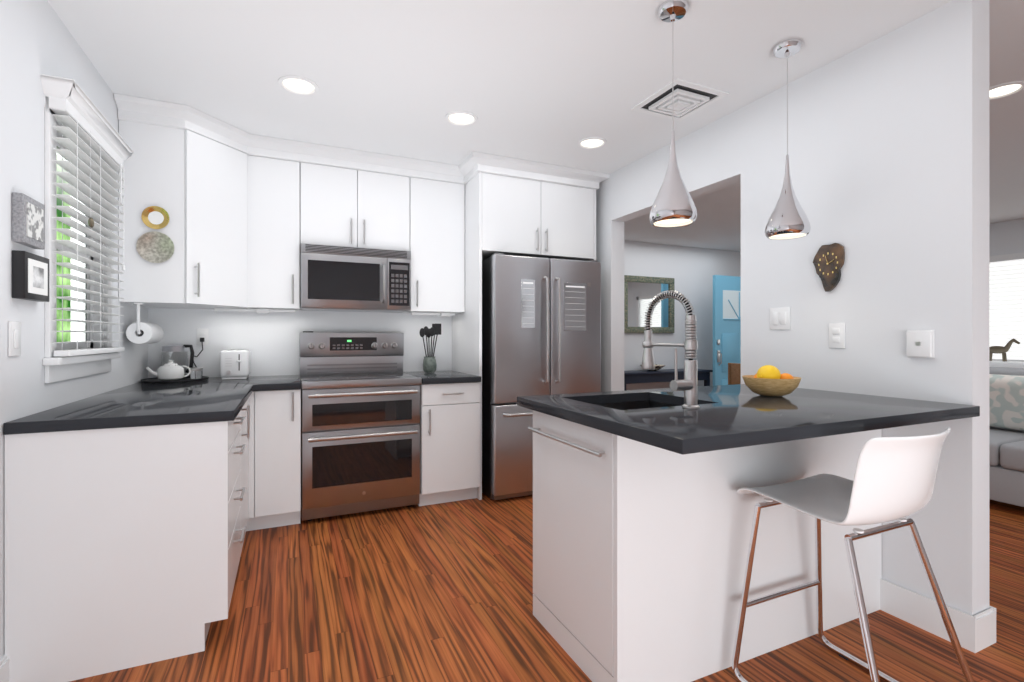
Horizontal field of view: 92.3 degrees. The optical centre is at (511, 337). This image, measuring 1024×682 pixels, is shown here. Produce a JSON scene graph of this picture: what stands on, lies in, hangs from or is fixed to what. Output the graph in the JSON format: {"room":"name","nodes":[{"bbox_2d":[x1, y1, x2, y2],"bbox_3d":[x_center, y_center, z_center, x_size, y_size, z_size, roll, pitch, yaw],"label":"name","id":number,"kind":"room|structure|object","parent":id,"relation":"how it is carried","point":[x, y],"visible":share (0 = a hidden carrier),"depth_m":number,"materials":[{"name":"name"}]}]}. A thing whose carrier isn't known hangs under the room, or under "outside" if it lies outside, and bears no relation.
{"room":"kitchen","nodes":[
{"label":"kitchen","id":0,"kind":"room"},
{"bbox_2d":[0,0,147,658],"bbox_3d":[-1.358,-0.065,0.738,0.130,2.530,5.930,0,0,-24],"label":"wall","id":1,"kind":"structure","parent":0,"point":[37,39],"depth_m":1.82,"materials":[{"name":"white paint"}]},
{"bbox_2d":[0,655,8,681],"bbox_3d":[-0.919,1.133,-0.051,0.015,0.135,3.870,0,0,-24],"label":"baseboard","id":2,"kind":"structure","parent":1,"relation":"attached to","point":[4,662],"depth_m":1.63,"materials":[{"name":"white wood"}]},
{"bbox_2d":[8,321,20,355],"bbox_3d":[-1.721,0.005,1.705,0.010,0.120,0.075,0,0,-24],"label":"light switch","id":3,"kind":"object","parent":1,"relation":"attached to","point":[14,338],"visible":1,"depth_m":1.69,"materials":[{"name":"white plastic"}]},
{"bbox_2d":[12,192,44,249],"bbox_3d":[-1.739,-0.415,1.774,0.034,0.170,0.170,0,0,-24],"label":"relief","id":4,"kind":"object","parent":1,"relation":"attached to","point":[28,221],"visible":1,"depth_m":1.73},
{"bbox_2d":[12,250,48,301],"bbox_3d":[-1.743,-0.217,1.786,0.038,0.165,0.195,0,0,-24],"label":"framed photo","id":5,"kind":"object","parent":1,"relation":"attached to","point":[30,276],"visible":1,"depth_m":1.74,"materials":[{"name":"black plastic"}]},
{"bbox_2d":[40,74,132,382],"bbox_3d":[-1.995,-0.416,2.256,0.230,1.193,0.818,0,0,-24],"label":"window","id":6,"kind":"structure","parent":1,"relation":"in","point":[88,150],"depth_m":2.18,"materials":[{"name":"white"}]},
{"bbox_2d":[114,97,249,311],"bbox_3d":[-2.060,-0.764,3.175,0.607,1.129,0.647,0,0,-24],"label":"upper cabinet","id":7,"kind":"object","parent":1,"relation":"attached to","point":[153,131],"depth_m":2.81,"materials":[{"name":"white wood"}]},
{"bbox_2d":[134,302,143,333],"bbox_3d":[-2.202,-0.108,2.951,0.040,0.181,0.312,0,0,-24],"label":"paper towel holder","id":8,"kind":"object","parent":7,"relation":"attached to","point":[138,317],"visible":0.9,"depth_m":2.81,"materials":[{"name":"white plastic"}]},
{"bbox_2d":[126,322,162,343],"bbox_3d":[-2.207,-0.025,2.962,0.128,0.128,0.276,0,0,-24],"label":"paper towel roll","id":9,"kind":"object","parent":8,"relation":"on","point":[153,332],"visible":0.98,"depth_m":2.85,"materials":[{"name":"white paper"}]},
{"bbox_2d":[141,206,168,228],"bbox_3d":[-2.041,-0.685,2.819,0.132,0.132,0.015,0,0,-24],"label":"plate","id":10,"kind":"object","parent":7,"relation":"attached to","point":[155,217],"visible":1,"depth_m":2.82,"materials":[{"name":"brown"}]},
{"bbox_2d":[136,231,173,262],"bbox_3d":[-2.041,-0.515,2.818,0.180,0.180,0.016,0,0,-24],"label":"plate","id":11,"kind":"object","parent":7,"relation":"attached to","point":[154,247],"visible":1,"depth_m":2.82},
{"bbox_2d":[182,105,249,308],"bbox_3d":[-1.840,-0.764,3.077,0.305,1.129,0.304,0,0,-24],"label":"upper cabinet","id":12,"kind":"object","parent":0,"relation":"attached to","point":[240,227],"depth_m":3.05,"materials":[{"name":"white wood"}]},
{"bbox_2d":[148,162,451,377],"bbox_3d":[-0.962,-0.065,4.106,3.385,2.530,0.130,0,0,-24],"label":"wall","id":13,"kind":"structure","parent":0,"point":[270,341],"depth_m":3.67,"materials":[{"name":"white paint"}]},
{"bbox_2d":[193,328,208,366],"bbox_3d":[-2.189,0.106,3.451,0.098,0.336,0.042,0,0,-24],"label":"outlet","id":14,"kind":"object","parent":13,"relation":"attached to","point":[202,337],"visible":0.79,"depth_m":3.47,"materials":[{"name":"white plastic"}]},
{"bbox_2d":[250,153,301,312],"bbox_3d":[-1.695,-0.710,3.506,0.329,1.021,0.347,0,0,-24],"label":"upper cabinet","id":15,"kind":"object","parent":13,"relation":"attached to","point":[275,184],"depth_m":3.35,"materials":[{"name":"white wood"}]},
{"bbox_2d":[302,161,413,252],"bbox_3d":[-1.195,-0.936,3.734,0.765,0.568,0.347,0,0,-24],"label":"upper cabinet","id":16,"kind":"object","parent":13,"relation":"attached to","point":[341,206],"depth_m":3.57,"materials":[{"name":"white wood"}]},
{"bbox_2d":[299,243,410,312],"bbox_3d":[-1.174,-0.424,3.688,0.761,0.447,0.449,0,0,-24],"label":"over-the-range microwave","id":17,"kind":"object","parent":16,"relation":"attached to","point":[345,278],"visible":0.98,"depth_m":3.52,"materials":[{"name":"silver metal"}]},
{"bbox_2d":[401,161,465,316],"bbox_3d":[-0.646,-0.764,3.984,0.438,1.129,0.347,0,0,-24],"label":"upper cabinet","id":18,"kind":"object","parent":13,"relation":"attached to","point":[438,259],"depth_m":3.82,"materials":[{"name":"white wood"}]},
{"bbox_2d":[47,0,1023,251],"bbox_3d":[2.210,-1.380,3.150,8.625,0.100,7.360,0,0,-24],"label":"ceiling","id":19,"kind":"structure","parent":0,"point":[553,82],"depth_m":2.42,"materials":[{"name":"white paint"}]},
{"bbox_2d":[278,75,318,94],"bbox_3d":[-1.125,-1.325,2.593,0.196,0.010,0.196,0,0,-24],"label":"recessed light","id":20,"kind":"object","parent":19,"relation":"in","point":[298,85],"visible":1,"depth_m":2.59,"materials":[{"name":"white"}]},
{"bbox_2d":[445,111,477,125],"bbox_3d":[-0.307,-1.325,2.983,0.196,0.010,0.196,0,0,-24],"label":"recessed light","id":21,"kind":"object","parent":19,"relation":"in","point":[461,118],"visible":1,"depth_m":2.99,"materials":[{"name":"white"}]},
{"bbox_2d":[578,137,606,148],"bbox_3d":[0.547,-1.325,3.359,0.196,0.010,0.196,0,0,-24],"label":"recessed light","id":22,"kind":"object","parent":19,"relation":"in","point":[591,142],"visible":1,"depth_m":3.35,"materials":[{"name":"white"}]},
{"bbox_2d":[649,0,696,227],"bbox_3d":[0.650,-0.895,1.986,0.184,0.870,0.184,0,0,-24],"label":"pendant light","id":23,"kind":"object","parent":19,"relation":"hanging from","point":[673,206],"visible":0.98,"depth_m":1.95,"materials":[{"name":"silver metal"}]},
{"bbox_2d":[631,78,728,121],"bbox_3d":[0.937,-1.315,2.768,0.370,0.030,0.370,0,0,-24],"label":"ceiling vent","id":24,"kind":"object","parent":19,"relation":"in","point":[690,98],"visible":0.96,"depth_m":2.72,"materials":[{"name":"white metal"}]},
{"bbox_2d":[765,38,810,239],"bbox_3d":[1.258,-0.895,2.247,0.184,0.870,0.184,0,0,-24],"label":"pendant light","id":25,"kind":"object","parent":19,"relation":"hanging from","point":[788,219],"visible":1,"depth_m":2.21,"materials":[{"name":"silver metal"}]},
{"bbox_2d":[989,81,1023,99],"bbox_3d":[2.636,-1.325,2.649,0.196,0.010,0.196,0,0,-24],"label":"recessed light","id":26,"kind":"object","parent":19,"relation":"in","point":[1003,90],"visible":0.69,"depth_m":2.64,"materials":[{"name":"white"}]},
{"bbox_2d":[70,493,1023,681],"bbox_3d":[2.210,1.230,3.150,8.625,0.060,7.360,0,0,-24],"label":"floor","id":27,"kind":"structure","parent":0,"point":[441,592],"depth_m":2.08,"materials":[{"name":"brown wood"}]},
{"bbox_2d":[5,389,300,681],"bbox_3d":[-1.658,0.763,2.688,0.936,0.874,1.867,0,0,-24],"label":"base cabinet","id":28,"kind":"object","parent":27,"relation":"on","point":[123,547],"visible":0.98,"depth_m":1.79,"materials":[{"name":"white wood"}]},
{"bbox_2d":[3,375,300,434],"bbox_3d":[-1.656,0.305,2.683,0.936,0.040,1.877,0,0,-24],"label":"countertop","id":29,"kind":"structure","parent":28,"relation":"on","point":[210,399],"depth_m":2.03,"materials":[{"name":"stone"}]},
{"bbox_2d":[141,376,208,382],"bbox_3d":[-2.217,0.277,3.245,0.370,0.014,0.370,0,0,-24],"label":"round tray","id":30,"kind":"object","parent":29,"relation":"on","point":[152,380],"visible":0.73,"depth_m":3.14,"materials":[{"name":"black plastic"}]},
{"bbox_2d":[146,360,190,380],"bbox_3d":[-2.208,0.209,3.166,0.232,0.130,0.150,0,0,-24],"label":"teapot","id":31,"kind":"object","parent":30,"relation":"on","point":[170,370],"visible":1,"depth_m":3.12,"materials":[{"name":"white ceramic"}]},
{"bbox_2d":[161,345,193,378],"bbox_3d":[-2.256,0.162,3.320,0.202,0.226,0.170,0,0,-24],"label":"kettle","id":32,"kind":"object","parent":30,"relation":"on","point":[178,354],"visible":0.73,"depth_m":3.27,"materials":[{"name":"silver metal"}]},
{"bbox_2d":[190,367,202,378],"bbox_3d":[-2.111,0.238,3.288,0.076,0.072,0.076,0,0,-24],"label":"jar","id":33,"kind":"object","parent":30,"relation":"on","point":[196,372],"visible":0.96,"depth_m":3.26,"materials":[{"name":"white ceramic"}]},
{"bbox_2d":[220,350,250,379],"bbox_3d":[-1.919,0.186,3.416,0.170,0.196,0.292,0,0,-24],"label":"toaster","id":34,"kind":"object","parent":29,"relation":"on","point":[235,364],"visible":1,"depth_m":3.31,"materials":[{"name":"white plastic"}]},
{"bbox_2d":[299,331,421,520],"bbox_3d":[-1.106,0.578,3.537,0.767,1.243,0.726,0,0,-24],"label":"range","id":35,"kind":"object","parent":27,"relation":"on","point":[360,422],"visible":1,"depth_m":3.30,"materials":[{"name":"silver metal"}]},
{"bbox_2d":[418,382,479,505],"bbox_3d":[-0.566,0.763,3.809,0.436,0.874,0.733,0,0,-24],"label":"base cabinet","id":36,"kind":"object","parent":27,"relation":"on","point":[449,423],"visible":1,"depth_m":3.51,"materials":[{"name":"white wood"}]},
{"bbox_2d":[403,370,480,383],"bbox_3d":[-0.569,0.305,3.816,0.436,0.040,0.717,0,0,-24],"label":"countertop","id":37,"kind":"structure","parent":36,"relation":"on","point":[441,377],"depth_m":3.57,"materials":[{"name":"stone"}]},
{"bbox_2d":[423,356,436,372],"bbox_3d":[-0.666,0.220,3.982,0.112,0.128,0.112,0,0,-24],"label":"utensil crock","id":38,"kind":"object","parent":37,"relation":"on","point":[429,365],"visible":1,"depth_m":3.94,"materials":[{"name":"ceramic"}]},
{"bbox_2d":[420,324,440,356],"bbox_3d":[-0.669,0.076,3.998,0.177,0.376,0.064,0,0,-24],"label":"utensils","id":39,"kind":"object","parent":38,"relation":"in","point":[434,329],"visible":0.9,"depth_m":3.99,"materials":[{"name":"black plastic"}]},
{"bbox_2d":[452,153,597,499],"bbox_3d":[0.088,-0.065,4.143,1.026,2.528,0.667,0,0,-24],"label":"tall cabinet","id":40,"kind":"object","parent":27,"relation":"on","point":[516,216],"depth_m":3.80,"materials":[{"name":"white wood"}]},
{"bbox_2d":[482,253,600,499],"bbox_3d":[0.146,0.294,4.041,0.917,1.812,0.838,0,0,-24],"label":"fridge","id":41,"kind":"object","parent":27,"relation":"on","point":[541,326],"visible":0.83,"depth_m":3.65,"materials":[{"name":"silver metal"}]},
{"bbox_2d":[624,369,712,390],"bbox_3d":[2.021,0.828,6.718,1.550,0.745,0.390,0,0,-24],"label":"console table","id":42,"kind":"object","parent":27,"relation":"on","point":[645,376],"visible":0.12,"depth_m":6.53,"materials":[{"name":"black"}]},
{"bbox_2d":[640,364,665,370],"bbox_3d":[1.905,0.415,6.671,0.340,0.078,0.340,0,0,-24],"label":"decorative bowl","id":43,"kind":"object","parent":42,"relation":"on","point":[657,367],"visible":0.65,"depth_m":6.59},
{"bbox_2d":[527,408,881,681],"bbox_3d":[0.857,0.751,2.160,1.424,0.898,0.620,0,0,-24],"label":"base cabinet","id":44,"kind":"object","parent":27,"relation":"on","point":[643,511],"depth_m":1.77,"materials":[{"name":"white wood"}]},
{"bbox_2d":[517,384,979,455],"bbox_3d":[0.897,0.280,2.013,1.472,0.040,1.000,0,0,-24],"label":"countertop","id":45,"kind":"structure","parent":44,"relation":"on","point":[728,417],"depth_m":1.69,"materials":[{"name":"black stone"}]},
{"bbox_2d":[589,396,680,407],"bbox_3d":[0.519,0.401,2.044,0.532,0.226,0.472,0,0,-24],"label":"sink","id":46,"kind":"object","parent":45,"relation":"in","point":[634,401],"depth_m":2.29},
{"bbox_2d":[641,290,699,408],"bbox_3d":[0.595,0.039,1.881,0.119,0.440,0.242,0,0,-24],"label":"faucet","id":47,"kind":"object","parent":45,"relation":"on","point":[688,385],"visible":1,"depth_m":1.80,"materials":[{"name":"silver metal"}]},
{"bbox_2d":[742,375,800,395],"bbox_3d":[1.158,0.218,2.198,0.236,0.082,0.236,0,0,-24],"label":"fruit bowl","id":48,"kind":"object","parent":45,"relation":"on","point":[770,387],"visible":0.96,"depth_m":2.12,"materials":[{"name":"brown wood"}]},
{"bbox_2d":[754,365,793,378],"bbox_3d":[1.151,0.175,2.198,0.169,0.107,0.166,0,0,-24],"label":"fruit","id":49,"kind":"object","parent":48,"relation":"in","point":[768,372],"visible":0.46,"depth_m":2.14,"materials":[{"name":"yellow food"}]},
{"bbox_2d":[728,363,740,384],"bbox_3d":[2.288,0.740,5.109,0.420,0.920,0.420,0,0,-24],"label":"dining chair","id":50,"kind":"object","parent":27,"relation":"on","point":[734,373],"visible":0.02,"depth_m":5.29,"materials":[{"name":"brown wood"}]},
{"bbox_2d":[732,498,973,681],"bbox_3d":[1.100,0.888,1.601,0.494,0.623,0.522,0,0,-24],"label":"frame","id":51,"kind":"object","parent":27,"relation":"on","point":[876,674],"visible":0.79,"depth_m":1.57,"materials":[{"name":"silver metal"}]},
{"bbox_2d":[737,428,949,525],"bbox_3d":[1.088,0.427,1.627,0.444,0.302,0.519,0,0,-24],"label":"seat","id":52,"kind":"object","parent":51,"relation":"on","point":[894,478],"visible":1,"depth_m":1.42,"materials":[{"name":"white plastic"}]},
{"bbox_2d":[989,367,1023,506],"bbox_3d":[3.799,0.725,3.600,1.000,0.950,2.800,0,0,-24],"label":"sofa","id":53,"kind":"object","parent":27,"relation":"on","point":[1006,465],"visible":0.23,"depth_m":3.39,"materials":[{"name":"fabric"}]},
{"bbox_2d":[989,374,1023,430],"bbox_3d":[3.825,0.500,3.809,0.257,0.423,0.500,0,0,-24],"label":"sofa pillow","id":54,"kind":"object","parent":53,"relation":"on","point":[1006,401],"visible":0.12,"depth_m":3.75,"materials":[{"name":"beige fabric"}]},
{"bbox_2d":[989,360,1023,367],"bbox_3d":[4.321,0.705,4.167,0.380,0.990,2.600,0,0,-24],"label":"console","id":55,"kind":"object","parent":27,"relation":"on","point":[1008,364],"visible":0.06,"depth_m":4.12,"materials":[{"name":"white wood"}]},
{"bbox_2d":[989,338,1019,360],"bbox_3d":[4.264,0.109,4.291,0.052,0.202,0.254,0,0,-24],"label":"horse figurine","id":56,"kind":"object","parent":55,"relation":"on","point":[999,349],"visible":0.83,"depth_m":4.27,"materials":[{"name":"brown metal"}]},
{"bbox_2d":[624,240,740,389],"bbox_3d":[2.251,-0.065,7.141,4.981,2.530,0.130,0,0,-24],"label":"wall","id":57,"kind":"structure","parent":0,"point":[691,271],"depth_m":7.15,"materials":[{"name":"white paint"}]},
{"bbox_2d":[624,275,673,332],"bbox_3d":[1.917,-0.455,6.898,0.910,0.790,0.035,0,0,-24],"label":"mirror","id":58,"kind":"object","parent":57,"relation":"attached to","point":[640,292],"visible":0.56,"depth_m":6.88,"materials":[{"name":"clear mirror"}]},
{"bbox_2d":[713,275,740,385],"bbox_3d":[3.182,0.172,6.883,0.900,2.045,0.102,0,0,-24],"label":"door","id":59,"kind":"structure","parent":57,"relation":"in","point":[726,320],"depth_m":6.78,"materials":[{"name":"blue paint"}]},
{"bbox_2d":[596,0,988,615],"bbox_3d":[1.186,-0.065,3.318,0.130,2.530,3.085,0,0,-24],"label":"wall","id":60,"kind":"structure","parent":0,"point":[888,143],"depth_m":2.16,"materials":[{"name":"white paint"}]},
{"bbox_2d":[770,307,789,329],"bbox_3d":[1.426,-0.100,2.620,0.010,0.118,0.118,0,0,-24],"label":"light switch","id":61,"kind":"object","parent":60,"relation":"attached to","point":[779,318],"visible":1,"depth_m":2.61,"materials":[{"name":"white plastic"}]},
{"bbox_2d":[813,243,844,291],"bbox_3d":[1.528,-0.336,2.379,0.021,0.230,0.146,0,0,-24],"label":"clock","id":62,"kind":"object","parent":60,"relation":"attached to","point":[828,261],"visible":0.96,"depth_m":2.37,"materials":[{"name":"brown wood"}]},
{"bbox_2d":[829,323,844,347],"bbox_3d":[1.550,-0.008,2.348,0.010,0.120,0.075,0,0,-24],"label":"outlet","id":63,"kind":"object","parent":60,"relation":"attached to","point":[836,335],"visible":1,"depth_m":2.34,"materials":[{"name":"white plastic"}]},
{"bbox_2d":[907,330,934,357],"bbox_3d":[1.685,0.027,2.034,0.024,0.115,0.095,0,0,-24],"label":"thermostat","id":64,"kind":"object","parent":60,"relation":"attached to","point":[920,343],"visible":1,"depth_m":2.02,"materials":[{"name":"white plastic"}]},
{"bbox_2d":[880,579,981,652],"bbox_3d":[1.662,1.133,2.098,0.015,0.135,0.500,0,0,-24],"label":"baseboard","id":65,"kind":"structure","parent":60,"relation":"attached to","point":[976,633],"depth_m":2.01,"materials":[{"name":"white wood"}]},
{"bbox_2d":[978,606,995,644],"bbox_3d":[1.675,1.133,2.420,0.015,0.135,1.076,0,0,-24],"label":"baseboard","id":66,"kind":"structure","parent":60,"relation":"attached to","point":[989,615],"depth_m":1.91,"materials":[{"name":"white wood"}]},
{"bbox_2d":[989,219,1023,262],"bbox_3d":[6.075,-0.065,4.912,0.130,2.530,7.100,0,0,-24],"label":"wall","id":67,"kind":"structure","parent":0,"point":[1006,237],"depth_m":5.64,"materials":[{"name":"white paint"}]},
{"bbox_2d":[989,252,1023,357],"bbox_3d":[5.670,-0.320,5.661,0.115,1.260,2.380,0,0,-24],"label":"window","id":68,"kind":"structure","parent":67,"relation":"in","point":[1006,257],"depth_m":5.66,"materials":[{"name":"white"}]},
{"bbox_2d":[989,259,1023,360],"bbox_3d":[5.691,-0.311,5.670,0.050,1.178,2.190,0,0,-24],"label":"window blinds","id":69,"kind":"object","parent":68,"relation":"attached to","point":[1005,327],"visible":0.23,"depth_m":5.66,"materials":[{"name":"white plastic"}]}
]}

